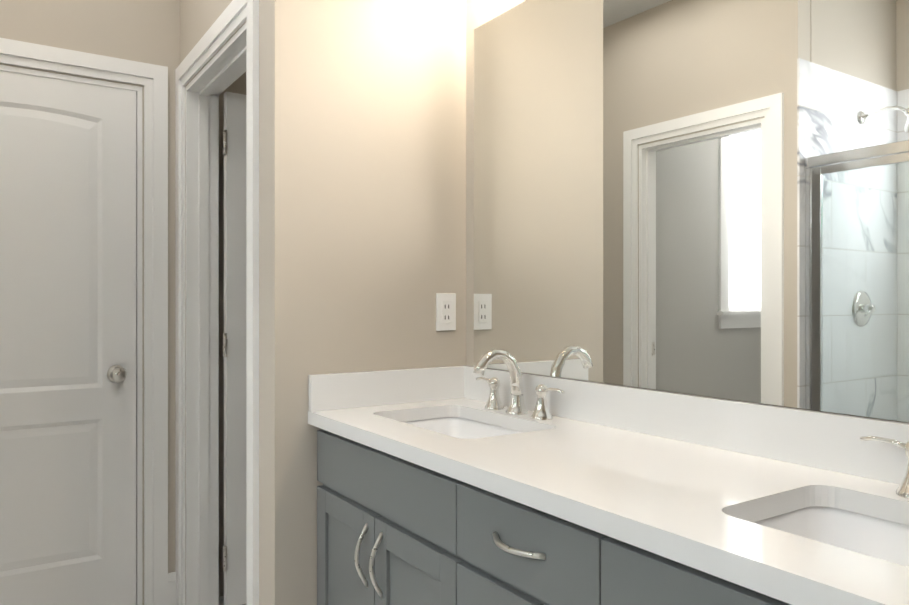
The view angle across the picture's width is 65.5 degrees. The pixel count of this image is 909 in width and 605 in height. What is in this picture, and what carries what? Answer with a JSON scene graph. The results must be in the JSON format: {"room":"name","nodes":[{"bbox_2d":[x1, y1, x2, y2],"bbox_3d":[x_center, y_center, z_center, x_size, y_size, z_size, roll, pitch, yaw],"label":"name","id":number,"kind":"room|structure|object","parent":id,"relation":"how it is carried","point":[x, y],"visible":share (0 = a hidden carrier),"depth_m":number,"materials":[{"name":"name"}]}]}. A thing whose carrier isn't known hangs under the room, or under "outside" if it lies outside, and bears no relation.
{"room":"bathroom","nodes":[
{"label":"bathroom","id":0,"kind":"room"},
{"bbox_2d":[0,0,245,604],"bbox_3d":[-0.786,-0.166,3.096,2.620,2.750,0.120,0,0,-34],"label":"wall","id":1,"kind":"structure","parent":0,"point":[160,32],"depth_m":2.75,"materials":[{"name":"beige paint"}]},
{"bbox_2d":[0,70,135,604],"bbox_3d":[-1.544,0.187,2.545,0.734,2.030,0.175,0,0,-34],"label":"closet door","id":2,"kind":"structure","parent":1,"relation":"in","point":[67,342],"depth_m":2.60,"materials":[{"name":"white paint"}]},
{"bbox_2d":[168,572,175,604],"bbox_3d":[-0.180,1.140,0.617,1.194,0.140,4.680,0,0,-34],"label":"baseboard","id":3,"kind":"structure","parent":1,"relation":"attached to","point":[171,588],"depth_m":2.79,"materials":[{"name":"white paint"}]},
{"bbox_2d":[180,0,185,603],"bbox_3d":[-1.019,-0.166,2.815,0.120,2.750,0.090,0,0,-34],"label":"wall","id":4,"kind":"structure","parent":0,"point":[182,30],"depth_m":2.77,"materials":[{"name":"beige paint"}]},
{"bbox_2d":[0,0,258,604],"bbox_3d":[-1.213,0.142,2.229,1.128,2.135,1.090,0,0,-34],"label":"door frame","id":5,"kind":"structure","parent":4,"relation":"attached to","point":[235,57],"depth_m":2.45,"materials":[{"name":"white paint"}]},
{"bbox_2d":[223,92,246,604],"bbox_3d":[-0.610,0.186,3.009,0.764,2.030,0.175,0,0,-37],"label":"room door","id":6,"kind":"structure","parent":4,"relation":"in","point":[234,356],"depth_m":2.80,"materials":[{"name":"white paint"}]},
{"bbox_2d":[185,0,245,86],"bbox_3d":[-0.775,-1.188,2.449,0.120,0.705,0.790,0,0,-34],"label":"wall","id":7,"kind":"structure","parent":0,"point":[201,17],"depth_m":2.57,"materials":[{"name":"beige paint"}]},
{"bbox_2d":[219,596,246,604],"bbox_3d":[-0.920,1.260,0.124,6.140,0.100,4.920,0,0,-34],"label":"floor","id":8,"kind":"structure","parent":0,"point":[221,600],"depth_m":2.86,"materials":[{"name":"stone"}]},
{"bbox_2d":[308,421,823,604],"bbox_3d":[0.313,0.772,1.347,0.540,0.875,1.808,0,0,-34],"label":"bathroom vanity","id":9,"kind":"object","parent":8,"relation":"on","point":[479,483],"depth_m":1.36,"materials":[{"name":"paint"}]},
{"bbox_2d":[308,397,908,604],"bbox_3d":[0.322,0.317,1.341,0.531,0.035,1.828,0,0,-34],"label":"countertop","id":10,"kind":"structure","parent":9,"relation":"on","point":[682,494],"depth_m":1.18,"materials":[{"name":"white stone"}]},
{"bbox_2d":[396,409,531,436],"bbox_3d":[0.013,0.401,1.811,0.344,0.157,0.524,0,0,-34],"label":"sink","id":11,"kind":"object","parent":10,"relation":"in","point":[452,421],"depth_m":2.02,"materials":[{"name":"white ceramic"}]},
{"bbox_2d":[468,349,567,420],"bbox_3d":[0.123,0.211,1.884,0.173,0.176,0.370,0,0,-34],"label":"faucet","id":12,"kind":"object","parent":10,"relation":"on","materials":[{"name":"silver metal"}]},
{"bbox_2d":[732,493,908,564],"bbox_3d":[0.616,0.401,0.906,0.344,0.157,0.524,0,0,-34],"label":"sink","id":13,"kind":"object","parent":10,"relation":"in","point":[876,529],"depth_m":1.12,"materials":[{"name":"white ceramic"}]},
{"bbox_2d":[856,433,908,496],"bbox_3d":[0.726,0.212,0.979,0.173,0.176,0.370,0,0,-34],"label":"faucet","id":14,"kind":"object","parent":10,"relation":"on","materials":[{"name":"silver metal"}]},
{"bbox_2d":[259,0,259,604],"bbox_3d":[-0.528,-0.165,2.079,0.120,2.750,0.100,0,0,-34],"label":"wall","id":15,"kind":"structure","parent":0,"point":[259,302],"depth_m":2.01,"materials":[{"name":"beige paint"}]},
{"bbox_2d":[260,0,465,604],"bbox_3d":[0.198,-0.165,2.431,1.720,2.750,0.120,0,0,-34],"label":"wall","id":16,"kind":"structure","parent":0,"point":[362,183],"depth_m":2.02,"materials":[{"name":"beige paint"}]},
{"bbox_2d":[436,293,455,330],"bbox_3d":[-0.026,0.030,2.204,0.072,0.116,0.008,0,0,-34],"label":"electrical outlet plate","id":17,"kind":"object","parent":16,"relation":"attached to","point":[445,311],"visible":1,"depth_m":2.20,"materials":[{"name":"white plastic"}]},
{"bbox_2d":[466,0,908,422],"bbox_3d":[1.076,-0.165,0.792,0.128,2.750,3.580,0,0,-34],"label":"vanity mirror","id":18,"kind":"object","parent":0,"point":[709,198],"depth_m":1.51,"materials":[{"name":"white mirror"}]}
]}

